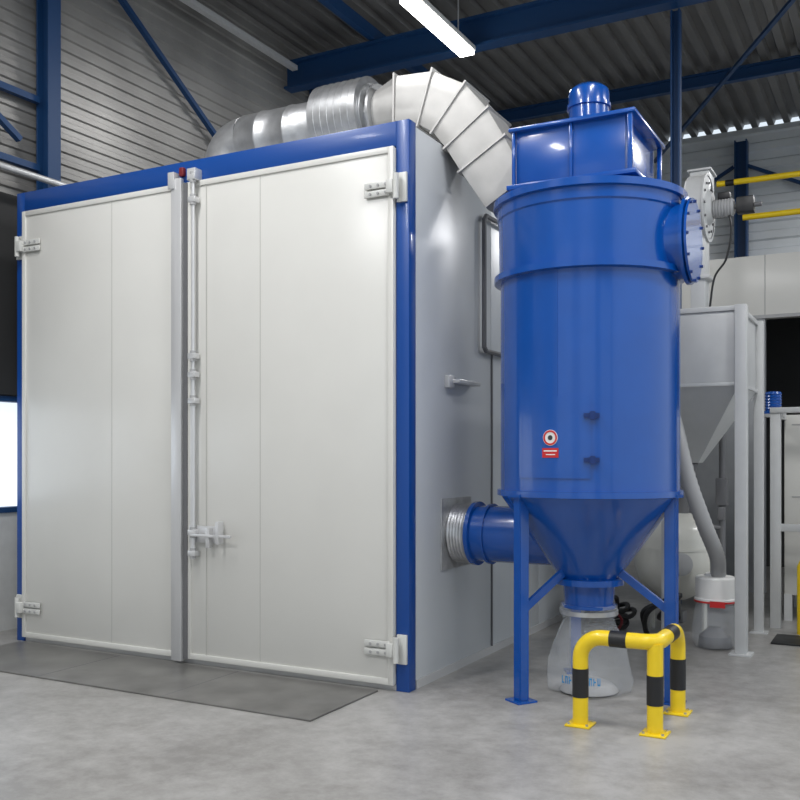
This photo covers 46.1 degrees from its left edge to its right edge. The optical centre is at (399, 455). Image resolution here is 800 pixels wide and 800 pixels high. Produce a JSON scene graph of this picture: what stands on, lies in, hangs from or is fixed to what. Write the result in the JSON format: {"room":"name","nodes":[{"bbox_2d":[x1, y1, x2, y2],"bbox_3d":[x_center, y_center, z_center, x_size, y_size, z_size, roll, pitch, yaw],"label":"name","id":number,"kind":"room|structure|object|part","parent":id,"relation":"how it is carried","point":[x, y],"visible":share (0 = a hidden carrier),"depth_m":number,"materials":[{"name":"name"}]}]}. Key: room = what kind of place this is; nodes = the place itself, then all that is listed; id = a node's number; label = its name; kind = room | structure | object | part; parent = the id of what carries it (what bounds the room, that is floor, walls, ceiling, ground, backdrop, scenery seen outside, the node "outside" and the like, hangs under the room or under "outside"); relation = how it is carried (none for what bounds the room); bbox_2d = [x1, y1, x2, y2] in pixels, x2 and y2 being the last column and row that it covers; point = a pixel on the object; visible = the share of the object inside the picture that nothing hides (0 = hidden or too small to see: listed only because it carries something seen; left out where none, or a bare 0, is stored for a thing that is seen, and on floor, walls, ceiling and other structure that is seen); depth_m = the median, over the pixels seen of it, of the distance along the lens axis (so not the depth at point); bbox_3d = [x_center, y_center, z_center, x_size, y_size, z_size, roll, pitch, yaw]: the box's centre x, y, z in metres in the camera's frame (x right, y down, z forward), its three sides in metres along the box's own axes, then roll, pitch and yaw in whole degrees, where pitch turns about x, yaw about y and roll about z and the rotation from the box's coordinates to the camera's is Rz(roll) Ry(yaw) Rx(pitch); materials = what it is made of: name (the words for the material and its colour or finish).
{"room":"workshop","nodes":[
{"label":"workshop","id":0,"kind":"room"},
{"bbox_2d":[0,512,16,630],"bbox_3d":[-3.526,0.525,8.979,0.170,2.150,21.200,0,0,28],"label":"wall","id":1,"kind":"structure","parent":0,"point":[8,521],"depth_m":8.65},
{"bbox_2d":[0,192,16,395],"bbox_3d":[-4.353,-1.480,7.210,0.029,1.840,3.700,0,0,28],"label":"panel","id":2,"kind":"object","parent":1,"relation":"attached to","point":[8,202],"depth_m":8.61,"materials":[{"name":"black"}]},
{"bbox_2d":[0,402,16,506],"bbox_3d":[-4.478,-0.015,7.305,0.020,1.070,3.750,0,0,28],"label":"pane","id":3,"kind":"object","parent":1,"relation":"attached to","point":[8,411],"visible":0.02,"depth_m":8.80,"materials":[{"name":"white glass"}]},
{"bbox_2d":[0,396,16,512],"bbox_3d":[-4.408,-0.015,7.268,0.140,1.070,3.750,0,0,28],"label":"frame","id":4,"kind":"object","parent":1,"relation":"attached to","point":[9,399],"visible":0.02,"depth_m":8.64,"materials":[{"name":"blue"}]},
{"bbox_2d":[0,0,308,396],"bbox_3d":[-3.459,-3.050,8.943,0.022,5.000,21.200,0,0,28],"label":"wall","id":5,"kind":"structure","parent":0,"point":[122,112],"depth_m":10.07,"materials":[{"name":"grey metal"}]},
{"bbox_2d":[0,558,799,799],"bbox_3d":[3.675,1.700,5.214,16.520,0.200,21.400,0,0,28],"label":"floor","id":6,"kind":"structure","parent":0,"point":[455,736],"depth_m":5.33,"materials":[{"name":"concrete"}]},
{"bbox_2d":[0,641,377,721],"bbox_3d":[-1.902,1.594,6.858,3.540,0.013,0.825,0,0,28],"label":"plate","id":7,"kind":"object","parent":6,"relation":"on","point":[298,699],"visible":1,"depth_m":6.62,"materials":[{"name":"grey metal"}]},
{"bbox_2d":[15,119,581,692],"bbox_3d":[-0.486,-0.340,9.312,3.934,3.880,4.930,0,0,28],"label":"booth","id":8,"kind":"object","parent":6,"relation":"on","point":[259,389],"visible":0.95,"depth_m":7.04,"materials":[{"name":"silver metal"}]},
{"bbox_3d":[-3.291,-1.800,8.143,0.075,0.200,0.021,0,0,28],"label":"hinge jamb plate","id":9,"kind":"part","parent":8,"relation":"part of","materials":[{"name":"grey metal"}]},
{"bbox_3d":[-3.291,1.300,8.143,0.075,0.200,0.021,0,0,28],"label":"hinge jamb plate","id":10,"kind":"part","parent":8,"relation":"part of","materials":[{"name":"grey metal"}]},
{"bbox_3d":[-3.267,-0.340,8.198,0.094,3.880,0.099,0,0,28],"label":"post","id":11,"kind":"part","parent":8,"relation":"part of","materials":[{"name":"blue metal"}]},
{"bbox_3d":[-2.453,-0.274,7.676,1.825,3.663,0.016,0,0,28],"label":"edge trim","id":12,"kind":"part","parent":8,"relation":"part of","materials":[{"name":"white metal"}]},
{"bbox_3d":[-2.436,-0.273,7.707,1.825,3.655,0.065,0,0,28],"label":"panel","id":13,"kind":"part","parent":8,"relation":"part of","materials":[{"name":"white metal"}]},
{"bbox_2d":[179,167,185,176],"bbox_3d":[-1.683,-2.195,7.270,0.045,0.070,0.038,0,0,28],"label":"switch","id":14,"kind":"object","parent":8,"relation":"attached to","point":[182,170],"depth_m":7.26,"materials":[{"name":"red plastic"}]},
{"bbox_3d":[-1.575,-0.720,7.150,0.028,2.920,0.028,0,0,28],"label":"lock rod","id":15,"kind":"part","parent":8,"relation":"part of","materials":[{"name":"silver metal"}]},
{"bbox_3d":[-1.575,0.120,7.150,0.038,1.240,0.038,0,0,28],"label":"lock rod","id":16,"kind":"part","parent":8,"relation":"part of","materials":[{"name":"silver metal"}]},
{"bbox_3d":[-1.498,0.595,7.144,0.260,0.130,0.016,0,0,28],"label":"lock plate","id":17,"kind":"part","parent":8,"relation":"part of","materials":[{"name":"silver metal"}]},
{"bbox_3d":[-0.841,-0.274,6.808,1.815,3.663,0.016,0,0,28],"label":"edge trim","id":18,"kind":"part","parent":8,"relation":"part of","materials":[{"name":"white metal"}]},
{"bbox_3d":[-0.825,-0.273,6.840,1.815,3.655,0.065,0,0,28],"label":"panel","id":19,"kind":"part","parent":8,"relation":"part of","materials":[{"name":"white metal"}]},
{"bbox_2d":[205,67,511,212],"bbox_3d":[-0.359,-2.348,7.387,2.995,1.177,0.592,0,0,28],"label":"ventilation duct","id":20,"kind":"object","parent":8,"relation":"on","point":[453,113],"visible":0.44,"depth_m":6.93,"materials":[{"name":"metal"}]},
{"bbox_3d":[0.015,-1.820,6.363,0.075,0.200,0.021,0,0,28],"label":"hinge jamb plate","id":21,"kind":"part","parent":8,"relation":"part of","materials":[{"name":"grey metal"}]},
{"bbox_3d":[0.015,1.310,6.363,0.075,0.200,0.021,0,0,28],"label":"hinge jamb plate","id":22,"kind":"part","parent":8,"relation":"part of","materials":[{"name":"grey metal"}]},
{"bbox_3d":[0.041,-0.340,6.417,0.100,3.880,0.099,0,0,28],"label":"post","id":23,"kind":"part","parent":8,"relation":"part of","materials":[{"name":"blue metal"}]},
{"bbox_3d":[0.406,-0.360,7.043,0.030,3.800,1.334,0,0,28],"label":"panel","id":24,"kind":"part","parent":8,"relation":"part of","materials":[{"name":"grey metal"}]},
{"bbox_3d":[0.420,0.570,7.024,0.012,0.520,0.520,0,0,28],"label":"duct collar plate","id":25,"kind":"part","parent":8,"relation":"part of","materials":[{"name":"silver metal"}]},
{"bbox_3d":[0.990,-0.360,8.125,0.030,3.800,1.114,0,0,28],"label":"panel","id":26,"kind":"part","parent":8,"relation":"part of","materials":[{"name":"grey metal"}]},
{"bbox_3d":[1.521,-0.360,9.111,0.030,3.800,1.114,0,0,28],"label":"panel","id":27,"kind":"part","parent":8,"relation":"part of","materials":[{"name":"grey metal"}]},
{"bbox_2d":[0,0,799,603],"bbox_3d":[4.196,-1.960,5.927,16.280,7.120,19.150,0,0,28],"label":"steel frame","id":28,"kind":"object","parent":6,"relation":"on","point":[537,19],"visible":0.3,"depth_m":10.90,"materials":[{"name":"blue metal"}]},
{"bbox_3d":[-4.966,-2.710,5.978,0.060,0.060,6.550,0,0,28],"label":"wall rail","id":29,"kind":"part","parent":28,"relation":"part of","materials":[{"name":"blue metal"}]},
{"bbox_3d":[-4.966,-3.350,5.978,0.060,0.060,6.550,0,0,28],"label":"wall rail","id":30,"kind":"part","parent":28,"relation":"part of","materials":[{"name":"blue metal"}]},
{"bbox_2d":[0,162,67,185],"bbox_3d":[-4.698,-2.550,6.032,0.060,0.060,6.900,0,0,28],"label":"conduit","id":31,"kind":"object","parent":28,"relation":"attached to","point":[3,166],"visible":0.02,"depth_m":8.51,"materials":[{"name":"silver metal"}]},
{"bbox_2d":[179,0,297,70],"bbox_3d":[-2.500,-5.010,10.028,0.080,0.060,4.820,0,0,28],"label":"cable tray","id":32,"kind":"object","parent":28,"relation":"attached to","point":[193,4],"visible":1,"depth_m":11.11,"materials":[{"name":"silver metal"}]},
{"bbox_2d":[445,82,703,705],"bbox_3d":[1.136,-0.463,6.482,1.766,4.125,1.290,0,0,28],"label":"collector","id":33,"kind":"object","parent":6,"relation":"on","point":[596,251],"visible":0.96,"depth_m":5.95,"materials":[{"name":"blue paint"}]},
{"bbox_3d":[0.791,0.915,6.129,0.150,1.370,0.150,0,0,-29],"label":"leg","id":34,"kind":"part","parent":33,"relation":"part of","materials":[{"name":"blue metal"}]},
{"bbox_3d":[1.299,0.915,6.965,0.150,1.370,0.150,0,0,1],"label":"leg","id":35,"kind":"part","parent":33,"relation":"part of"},
{"bbox_3d":[1.286,-2.345,6.401,0.400,0.360,0.400,0,0,28],"label":"fan motor","id":36,"kind":"part","parent":33,"relation":"part of","materials":[{"name":"blue metal"}]},
{"bbox_3d":[1.183,0.025,5.806,0.097,0.030,0.030,0,0,10],"label":"latch plate","id":37,"kind":"part","parent":33,"relation":"part of","materials":[{"name":"blue paint"}]},
{"bbox_3d":[1.183,-0.250,5.806,0.097,0.030,0.030,0,0,10],"label":"latch plate","id":38,"kind":"part","parent":33,"relation":"part of","materials":[{"name":"blue paint"}]},
{"bbox_3d":[1.187,0.025,5.796,0.033,0.052,0.045,0,0,9],"label":"latch knob","id":39,"kind":"part","parent":33,"relation":"part of","materials":[{"name":"blue paint"}]},
{"bbox_3d":[1.187,-0.250,5.796,0.033,0.052,0.045,0,0,9],"label":"latch knob","id":40,"kind":"part","parent":33,"relation":"part of","materials":[{"name":"blue paint"}]},
{"bbox_3d":[1.758,0.915,6.090,0.150,1.370,0.150,0,0,33],"label":"leg","id":41,"kind":"part","parent":33,"relation":"part of","materials":[{"name":"blue metal"}]},
{"bbox_2d":[581,595,636,634],"bbox_3d":[1.840,1.421,8.613,0.512,0.382,1.084,0,0,28],"label":"clamp","id":42,"kind":"object","parent":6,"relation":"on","point":[623,622],"visible":0.6,"depth_m":8.65,"materials":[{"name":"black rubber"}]},
{"bbox_2d":[564,623,692,738],"bbox_3d":[1.402,1.311,5.723,0.605,0.578,0.690,0,0,28],"label":"barrier","id":43,"kind":"object","parent":6,"relation":"on","point":[673,635],"visible":1,"depth_m":5.53,"materials":[{"name":"yellow metal"}]},
{"bbox_3d":[1.074,1.594,5.593,0.150,0.012,0.150,0,0,28],"label":"plate","id":44,"kind":"part","parent":43,"relation":"part of","materials":[{"name":"yellow metal"}]},
{"bbox_3d":[1.466,1.340,5.404,0.092,0.520,0.092,0,0,28],"label":"corner post","id":45,"kind":"part","parent":43,"relation":"part of","materials":[{"name":"yellow metal"}]},
{"bbox_3d":[1.466,1.594,5.404,0.150,0.012,0.150,0,0,28],"label":"plate","id":46,"kind":"part","parent":43,"relation":"part of","materials":[{"name":"yellow metal"}]},
{"bbox_3d":[1.730,1.594,5.852,0.150,0.012,0.150,0,0,28],"label":"plate","id":47,"kind":"part","parent":43,"relation":"part of","materials":[{"name":"yellow metal"}]},
{"bbox_2d":[634,167,768,656],"bbox_3d":[2.512,-0.435,8.111,1.156,4.070,1.582,0,0,28],"label":"hopper","id":48,"kind":"object","parent":6,"relation":"on","point":[722,347],"visible":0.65,"depth_m":7.85,"materials":[{"name":"grey metal"}]},
{"bbox_2d":[634,513,709,599],"bbox_3d":[2.492,0.880,8.520,0.720,0.840,0.720,0,0,28],"label":"tank","id":49,"kind":"object","parent":48,"relation":"on","point":[694,560],"depth_m":8.23,"materials":[{"name":"white"}]},
{"bbox_2d":[641,433,728,575],"bbox_3d":[2.508,0.350,8.494,0.786,1.800,0.763,0,0,28],"label":"hose","id":50,"kind":"object","parent":48,"relation":"on","point":[694,560],"depth_m":8.25,"materials":[{"name":"grey"}]},
{"bbox_3d":[2.741,-2.100,7.966,0.185,0.160,0.160,0,0,28],"label":"fan motor","id":51,"kind":"part","parent":48,"relation":"part of","materials":[{"name":"grey metal"}]},
{"bbox_2d":[682,251,799,593],"bbox_3d":[6.421,-0.370,11.450,6.000,3.940,3.015,0,0,28],"label":"wall","id":52,"kind":"structure","parent":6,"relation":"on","point":[769,284],"depth_m":11.11,"materials":[{"name":"grey metal"}]},
{"bbox_2d":[716,170,799,220],"bbox_3d":[6.162,-2.818,10.178,5.250,1.037,0.074,0,0,28],"label":"guard rail","id":53,"kind":"object","parent":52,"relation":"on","point":[731,182],"visible":0.98,"depth_m":11.14,"materials":[{"name":"yellow metal"}]},
{"bbox_3d":[6.162,-3.300,10.178,5.250,0.070,0.070,0,0,28],"label":"rail","id":54,"kind":"part","parent":53,"relation":"part of","materials":[{"name":"yellow metal"}]},
{"bbox_3d":[6.294,-2.860,10.107,4.950,0.070,0.070,0,0,28],"label":"rail","id":55,"kind":"part","parent":53,"relation":"part of","materials":[{"name":"yellow metal"}]},
{"bbox_2d":[764,391,799,628],"bbox_3d":[4.207,0.490,9.175,1.140,2.220,1.520,0,0,28],"label":"machine","id":56,"kind":"object","parent":6,"relation":"on","point":[774,410],"visible":1,"depth_m":8.91,"materials":[{"name":"grey metal"}]},
{"bbox_3d":[3.561,-0.510,8.967,0.180,0.220,0.180,0,0,28],"label":"blue motor","id":57,"kind":"part","parent":56,"relation":"part of","materials":[{"name":"blue metal"}]},
{"bbox_3d":[3.561,-0.385,8.967,0.200,0.030,0.200,0,0,28],"label":"motor plate","id":58,"kind":"part","parent":56,"relation":"part of","materials":[{"name":"grey metal"}]},
{"bbox_2d":[771,634,799,646],"bbox_3d":[3.628,1.593,7.994,0.840,0.015,0.450,0,0,28],"label":"rubber mat","id":59,"kind":"object","parent":6,"relation":"on","point":[779,639],"visible":1,"depth_m":8.07,"materials":[{"name":"black rubber"}]},
{"bbox_2d":[797,561,799,634],"bbox_3d":[3.969,1.239,8.236,0.910,0.722,0.084,0,0,28],"label":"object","id":60,"kind":"structure","parent":6,"relation":"on","point":[798,565],"depth_m":8.42,"materials":[{"name":"yellow"}]},
{"bbox_2d":[227,0,799,145],"bbox_3d":[3.716,-5.585,5.078,16.320,0.070,21.200,0,0,28],"label":"ceiling","id":61,"kind":"structure","parent":0,"point":[715,33],"depth_m":12.99,"materials":[{"name":"grey metal"}]},
{"bbox_2d":[400,0,475,56],"bbox_3d":[0.431,-5.115,10.346,0.200,0.870,1.550,0,0,28],"label":"lamp","id":62,"kind":"object","parent":61,"relation":"hanging from","point":[424,11],"visible":1,"depth_m":10.29,"materials":[{"name":"white plastic"}]},
{"bbox_2d":[654,121,799,259],"bbox_3d":[8.733,-1.975,14.393,16.320,7.150,0.040,0,0,28],"label":"wall","id":63,"kind":"structure","parent":0,"point":[774,148],"depth_m":15.83,"materials":[{"name":"grey metal"}]}
]}

